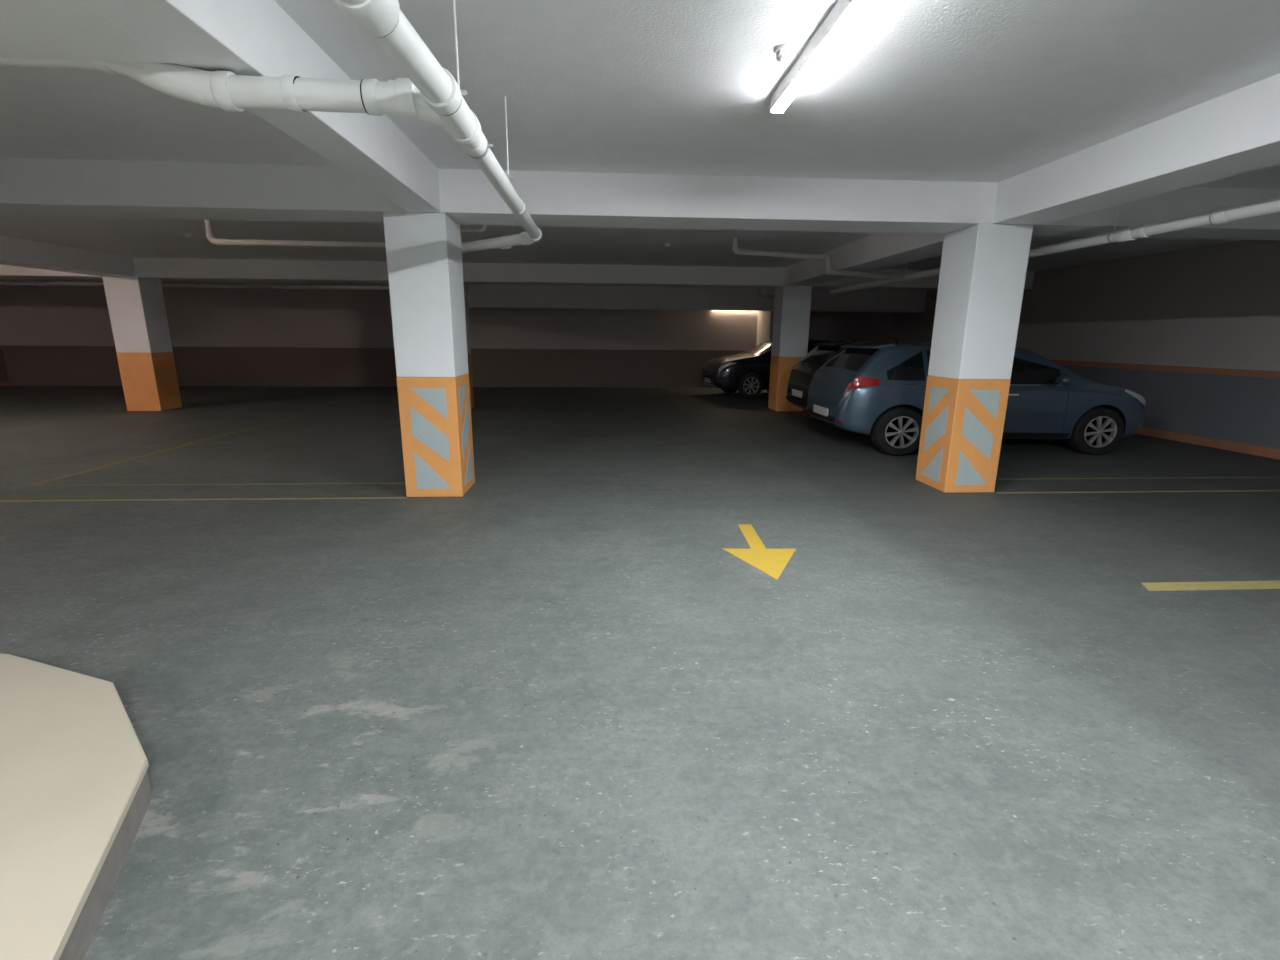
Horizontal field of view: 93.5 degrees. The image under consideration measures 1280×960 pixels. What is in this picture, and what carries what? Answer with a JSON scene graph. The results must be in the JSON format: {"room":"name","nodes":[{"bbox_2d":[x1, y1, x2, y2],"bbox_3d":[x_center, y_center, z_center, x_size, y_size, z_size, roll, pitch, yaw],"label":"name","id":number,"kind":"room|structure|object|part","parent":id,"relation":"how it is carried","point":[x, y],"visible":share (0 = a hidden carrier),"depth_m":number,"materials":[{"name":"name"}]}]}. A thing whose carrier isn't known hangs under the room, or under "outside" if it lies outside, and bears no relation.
{"room":"parking garage","nodes":[
{"label":"parking garage","id":0,"kind":"room"},
{"bbox_2d":[0,343,9,385],"bbox_3d":[-17.476,-1.278,5.055,0.257,2.875,24.560,0,13,-4],"label":"wall","id":1,"kind":"structure","parent":0,"point":[4,379],"depth_m":17.11,"materials":[{"name":"white paint"}]},
{"bbox_2d":[0,281,388,289],"bbox_3d":[-11.245,-4.439,13.679,12.300,0.105,0.105,0,13,-4],"label":"pipe","id":2,"kind":"object","parent":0,"point":[39,283],"visible":0.66,"depth_m":13.76,"materials":[{"name":"plastic"}]},
{"bbox_2d":[0,285,892,387],"bbox_3d":[-5.198,-4.229,17.905,25.890,2.875,0.254,0,13,-4],"label":"wall","id":3,"kind":"structure","parent":0,"point":[50,335],"depth_m":17.64,"materials":[{"name":"white paint"}]},
{"bbox_2d":[0,386,1279,959],"bbox_3d":[-4.447,0.132,6.217,26.490,0.200,25.160,0,13,-4],"label":"floor","id":4,"kind":"structure","parent":0,"point":[543,710],"depth_m":2.69,"materials":[{"name":"concrete"}]},
{"bbox_2d":[0,653,152,959],"bbox_3d":[-2.490,1.131,1.342,3.580,0.140,3.190,0,13,-4],"label":"plinth","id":5,"kind":"object","parent":4,"relation":"on","point":[76,795],"visible":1,"depth_m":1.81,"materials":[{"name":"concrete"}]},
{"bbox_2d":[102,277,181,410],"bbox_3d":[-9.833,-2.671,11.933,0.644,2.530,0.624,0,13,-4],"label":"concrete column","id":6,"kind":"structure","parent":4,"relation":"on","point":[136,305],"depth_m":11.73,"materials":[{"name":"white paint"}]},
{"bbox_2d":[27,417,294,485],"bbox_3d":[-6.280,-0.565,8.654,0.080,0.003,5.360,0,13,-3],"label":"parking line","id":7,"kind":"object","parent":4,"relation":"on","point":[111,464],"visible":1,"depth_m":7.50,"materials":[{"name":"yellow paint"}]},
{"bbox_2d":[0,497,405,501],"bbox_3d":[-4.147,0.180,5.588,3.850,0.003,0.036,0,13,-4],"label":"parking line","id":8,"kind":"object","parent":4,"relation":"on","point":[342,497],"visible":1,"depth_m":5.58,"materials":[{"name":"yellow paint"}]},
{"bbox_2d":[32,482,404,485],"bbox_3d":[-4.184,0.041,6.171,3.850,0.003,0.036,0,13,-4],"label":"parking line","id":9,"kind":"object","parent":4,"relation":"on","point":[377,482],"visible":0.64,"depth_m":6.15,"materials":[{"name":"yellow paint"}]},
{"bbox_2d":[383,211,474,496],"bbox_3d":[-1.968,-1.135,5.733,0.534,2.530,0.589,0,13,-4],"label":"concrete column","id":10,"kind":"structure","parent":4,"relation":"on","point":[424,251],"depth_m":5.47,"materials":[{"name":"white paint"}]},
{"bbox_2d":[463,283,473,408],"bbox_3d":[-3.780,-2.711,12.308,0.514,2.530,0.624,0,13,-4],"label":"concrete column","id":11,"kind":"structure","parent":4,"relation":"on","point":[470,373],"depth_m":12.41,"materials":[{"name":"white paint"}]},
{"bbox_2d":[722,524,795,579],"bbox_3d":[0.869,0.500,4.411,0.510,0.003,1.112,-5,14,-21],"label":"direction arrow","id":12,"kind":"object","parent":4,"relation":"on","point":[772,562],"visible":1,"depth_m":4.28,"materials":[{"name":"yellow paint"}]},
{"bbox_2d":[756,311,773,391],"bbox_3d":[3.767,-4.091,17.628,0.350,2.875,1.460,0,13,-4],"label":"wall pier","id":13,"kind":"object","parent":4,"relation":"on","point":[765,318],"visible":0.21,"depth_m":17.41,"materials":[{"name":"white paint"}]},
{"bbox_2d":[701,338,844,398],"bbox_3d":[3.850,-3.050,16.127,4.247,1.544,2.037,-2,14,-11],"label":"car","id":14,"kind":"object","parent":4,"relation":"on","point":[747,372],"visible":0.52,"depth_m":15.20,"materials":[{"name":"black metal"}]},
{"bbox_2d":[702,374,712,381],"bbox_3d":[1.780,-2.679,15.803,0.031,0.140,0.873,-2,14,-11],"label":"grille","id":15,"kind":"object","parent":14,"relation":"attached to","point":[705,377],"depth_m":15.77,"materials":[{"name":"black plastic"}]},
{"bbox_2d":[719,363,735,372],"bbox_3d":[2.192,-2.802,15.078,0.430,0.280,0.053,2,13,6],"label":"lamp","id":16,"kind":"object","parent":14,"relation":"attached to","point":[724,367],"depth_m":15.05,"materials":[{"name":"clear glass"}]},
{"bbox_2d":[768,286,811,410],"bbox_3d":[3.157,-2.757,12.737,0.594,2.530,0.624,0,13,-4],"label":"concrete column","id":17,"kind":"structure","parent":4,"relation":"on","point":[792,304],"depth_m":12.43,"materials":[{"name":"white paint"}]},
{"bbox_2d":[785,336,913,417],"bbox_3d":[4.785,-1.743,10.651,4.078,1.547,2.054,0,13,-4],"label":"car","id":18,"kind":"object","parent":4,"relation":"on","point":[801,374],"visible":0.2,"depth_m":10.38,"materials":[{"name":"black paint"}]},
{"bbox_2d":[787,396,805,405],"bbox_3d":[2.764,-1.393,10.606,0.018,0.075,1.040,0,13,-4],"label":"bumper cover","id":19,"kind":"object","parent":18,"relation":"attached to","point":[796,400],"depth_m":10.56,"materials":[{"name":"black plastic"}]},
{"bbox_3d":[2.755,-1.522,10.575,0.014,0.110,0.520,0,13,-4],"label":"number plate","id":20,"kind":"part","parent":18,"relation":"part of","materials":[{"name":"white metal"}]},
{"bbox_2d":[915,224,1032,492],"bbox_3d":[3.315,-1.170,6.059,0.529,2.530,0.589,0,13,-4],"label":"concrete column","id":21,"kind":"structure","parent":4,"relation":"on","point":[983,268],"depth_m":5.84,"materials":[{"name":"white paint"}]},
{"bbox_2d":[804,336,1145,455],"bbox_3d":[4.740,-1.280,8.698,4.323,1.547,2.177,0,13,-4],"label":"car","id":22,"kind":"object","parent":4,"relation":"on","point":[876,390],"visible":0.73,"depth_m":7.89,"materials":[{"name":"blue metal"}]},
{"bbox_3d":[2.588,-1.000,8.629,0.015,0.110,0.551,0,13,-4],"label":"number plate","id":23,"kind":"part","parent":22,"relation":"part of","materials":[{"name":"white metal"}]},
{"bbox_2d":[807,409,834,422],"bbox_3d":[2.598,-0.929,8.646,0.019,0.075,1.102,0,13,-4],"label":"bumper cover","id":24,"kind":"object","parent":22,"relation":"attached to","point":[828,417],"depth_m":8.55,"materials":[{"name":"black plastic"}]},
{"bbox_2d":[845,377,878,391],"bbox_3d":[2.879,-1.228,7.792,0.411,0.210,0.081,5,14,17],"label":"tail lamp","id":25,"kind":"object","parent":22,"relation":"attached to","point":[855,384],"depth_m":7.77,"materials":[{"name":"red plastic"}]},
{"bbox_3d":[4.488,-1.231,7.798,2.152,0.022,0.030,0,13,-4],"label":"belt trim","id":26,"kind":"part","parent":22,"relation":"part of","materials":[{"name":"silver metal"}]},
{"bbox_3d":[4.769,-0.596,7.965,1.876,0.098,0.057,0,13,-4],"label":"sill trim","id":27,"kind":"part","parent":22,"relation":"part of","materials":[{"name":"black plastic"}]},
{"bbox_2d":[1054,374,1072,384],"bbox_3d":[5.442,-1.288,7.734,0.138,0.138,0.221,0,13,-4],"label":"mirror","id":28,"kind":"object","parent":22,"relation":"attached to","point":[1064,379],"depth_m":7.68,"materials":[{"name":"blue metal"}]},
{"bbox_2d":[1125,389,1145,408],"bbox_3d":[6.631,-1.054,8.044,0.468,0.323,0.063,-4,14,-19],"label":"lamp","id":29,"kind":"object","parent":22,"relation":"attached to","point":[1133,399],"depth_m":7.99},
{"bbox_2d":[995,490,1279,492],"bbox_3d":[6.008,0.113,6.216,4.840,0.003,0.036,0,13,-4],"label":"parking line","id":30,"kind":"object","parent":4,"relation":"on","point":[1203,490],"visible":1,"depth_m":6.16,"materials":[{"name":"yellow paint"}]},
{"bbox_2d":[996,476,1279,478],"bbox_3d":[5.972,-0.026,6.799,4.840,0.003,0.036,0,13,-4],"label":"parking line","id":31,"kind":"object","parent":4,"relation":"on","point":[1278,476],"visible":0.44,"depth_m":6.79,"materials":[{"name":"yellow paint"}]},
{"bbox_2d":[1142,581,1279,590],"bbox_3d":[4.905,0.660,3.875,3.540,0.003,0.120,0,13,-3],"label":"parking line","id":32,"kind":"object","parent":4,"relation":"on","point":[1219,585],"visible":1,"depth_m":3.79,"materials":[{"name":"yellow paint"}]},
{"bbox_2d":[0,0,1279,285],"bbox_3d":[-4.422,-2.859,5.507,26.490,0.200,25.160,0,13,-4],"label":"ceiling","id":33,"kind":"structure","parent":0,"point":[920,90],"depth_m":3.63,"materials":[{"name":"paint"}]},
{"bbox_2d":[0,235,135,276],"bbox_3d":[-9.620,-3.285,8.258,0.620,0.365,6.280,0,13,-4],"label":"ceiling beam","id":34,"kind":"structure","parent":33,"relation":"attached to","point":[19,252],"depth_m":9.84,"materials":[{"name":"paint"}]},
{"bbox_2d":[0,0,176,63],"bbox_3d":[-9.451,-1.695,1.567,15.350,0.365,0.590,0,13,-4],"label":"ceiling beam","id":35,"kind":"structure","parent":33,"relation":"attached to","point":[29,29],"depth_m":2.15,"materials":[{"name":"paint"}]},
{"bbox_2d":[184,233,192,237],"bbox_3d":[-6.413,-3.468,8.552,0.104,0.054,0.104,0,13,-4],"label":"smoke detector","id":36,"kind":"object","parent":33,"relation":"attached to","point":[187,235],"visible":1,"depth_m":8.53,"materials":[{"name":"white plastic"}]},
{"bbox_2d":[80,0,440,211],"bbox_3d":[-1.495,-1.132,-0.534,0.285,0.365,11.670,0,13,-4],"label":"ceiling beam","id":37,"kind":"structure","parent":33,"relation":"attached to","point":[240,37],"depth_m":2.65,"materials":[{"name":"paint"}]},
{"bbox_2d":[0,0,541,252],"bbox_3d":[-3.380,-1.536,1.592,5.471,0.550,10.218,0,13,-4],"label":"drain pipe","id":38,"kind":"object","parent":33,"relation":"hanging from","point":[430,93],"visible":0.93,"depth_m":2.39,"materials":[{"name":"white plastic"}]},
{"bbox_3d":[-0.717,-1.754,2.338,0.008,0.429,0.008,5,14,18],"label":"hanger rod","id":39,"kind":"part","parent":38,"relation":"part of","materials":[{"name":"white plastic"}]},
{"bbox_3d":[-0.797,-2.054,3.601,0.008,0.429,0.008,5,14,18],"label":"hanger rod","id":40,"kind":"part","parent":38,"relation":"part of","materials":[{"name":"white plastic"}]},
{"bbox_2d":[204,220,385,247],"bbox_3d":[-3.658,-3.058,7.485,3.338,0.315,0.080,0,13,-4],"label":"pipe","id":41,"kind":"object","parent":33,"relation":"attached to","point":[208,226],"visible":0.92,"depth_m":7.44,"materials":[{"name":"plastic"}]},
{"bbox_2d":[460,225,485,232],"bbox_3d":[-2.083,-2.800,6.411,0.871,0.296,0.042,0,13,-4],"label":"pipe","id":42,"kind":"object","parent":33,"relation":"attached to","point":[483,228],"visible":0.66,"depth_m":6.44,"materials":[{"name":"white plastic"}]},
{"bbox_2d":[0,258,1033,289],"bbox_3d":[-4.827,-4.113,11.908,25.890,0.365,0.620,0,13,-4],"label":"ceiling beam","id":43,"kind":"structure","parent":33,"relation":"attached to","point":[151,268],"depth_m":11.77,"materials":[{"name":"paint"}]},
{"bbox_2d":[0,158,1279,239],"bbox_3d":[-4.404,-2.528,5.247,25.890,0.365,0.580,0,13,-4],"label":"ceiling beam","id":44,"kind":"structure","parent":33,"relation":"attached to","point":[28,186],"depth_m":5.26,"materials":[{"name":"paint"}]},
{"bbox_2d":[467,284,926,312],"bbox_3d":[1.607,-4.958,16.327,12.490,0.660,0.400,0,13,-4],"label":"ceiling beam","id":45,"kind":"structure","parent":33,"relation":"attached to","point":[479,295],"depth_m":16.10,"materials":[{"name":"paint"}]},
{"bbox_2d":[757,288,774,297],"bbox_3d":[3.116,-4.353,13.580,0.946,0.505,0.092,0,13,-4],"label":"pipe","id":46,"kind":"object","parent":33,"relation":"attached to","point":[759,294],"visible":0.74,"depth_m":13.57,"materials":[{"name":"plastic"}]},
{"bbox_2d":[774,43,795,62],"bbox_3d":[0.706,-2.078,2.939,0.104,0.054,0.104,0,13,-4],"label":"smoke detector","id":47,"kind":"object","parent":33,"relation":"attached to","point":[784,52],"visible":1,"depth_m":2.91,"materials":[{"name":"white plastic"}]},
{"bbox_2d":[732,238,899,279],"bbox_3d":[2.631,-3.221,8.776,2.674,0.495,0.225,-2,14,-11],"label":"pipe","id":48,"kind":"object","parent":33,"relation":"attached to","point":[738,251],"visible":1,"depth_m":8.68,"materials":[{"name":"plastic"}]},
{"bbox_2d":[771,0,871,113],"bbox_3d":[0.846,-2.022,2.796,0.074,0.097,1.472,0,13,-4],"label":"lamp","id":49,"kind":"object","parent":33,"relation":"attached to","point":[844,14],"visible":1,"depth_m":2.79,"materials":[{"name":"white plastic"}]},
{"bbox_2d":[783,233,943,285],"bbox_3d":[3.375,-3.370,9.062,0.580,0.365,6.280,0,13,-4],"label":"ceiling beam","id":50,"kind":"structure","parent":33,"relation":"attached to","point":[877,251],"depth_m":8.41,"materials":[{"name":"paint"}]},
{"bbox_2d":[830,197,1279,293],"bbox_3d":[4.320,-2.188,4.542,0.130,0.524,15.300,0,13,-4],"label":"drain pipe","id":51,"kind":"object","parent":33,"relation":"hanging from","point":[1228,214],"visible":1,"depth_m":5.07,"materials":[{"name":"white plastic"}]},
{"bbox_3d":[4.261,-2.365,5.372,0.008,0.273,0.008,-6,15,-25],"label":"hanger rod","id":52,"kind":"part","parent":51,"relation":"part of","materials":[{"name":"white plastic"}]},
{"bbox_2d":[993,73,1279,224],"bbox_3d":[3.802,-1.167,-0.206,0.460,0.365,11.670,0,13,-4],"label":"ceiling beam","id":53,"kind":"structure","parent":33,"relation":"attached to","point":[1235,132],"depth_m":3.91,"materials":[{"name":"paint"}]},
{"bbox_2d":[890,240,1279,459],"bbox_3d":[8.607,-1.449,6.669,0.257,2.875,24.560,0,13,-4],"label":"wall","id":54,"kind":"structure","parent":0,"point":[1195,332],"depth_m":9.29,"materials":[{"name":"white paint"}]}
]}

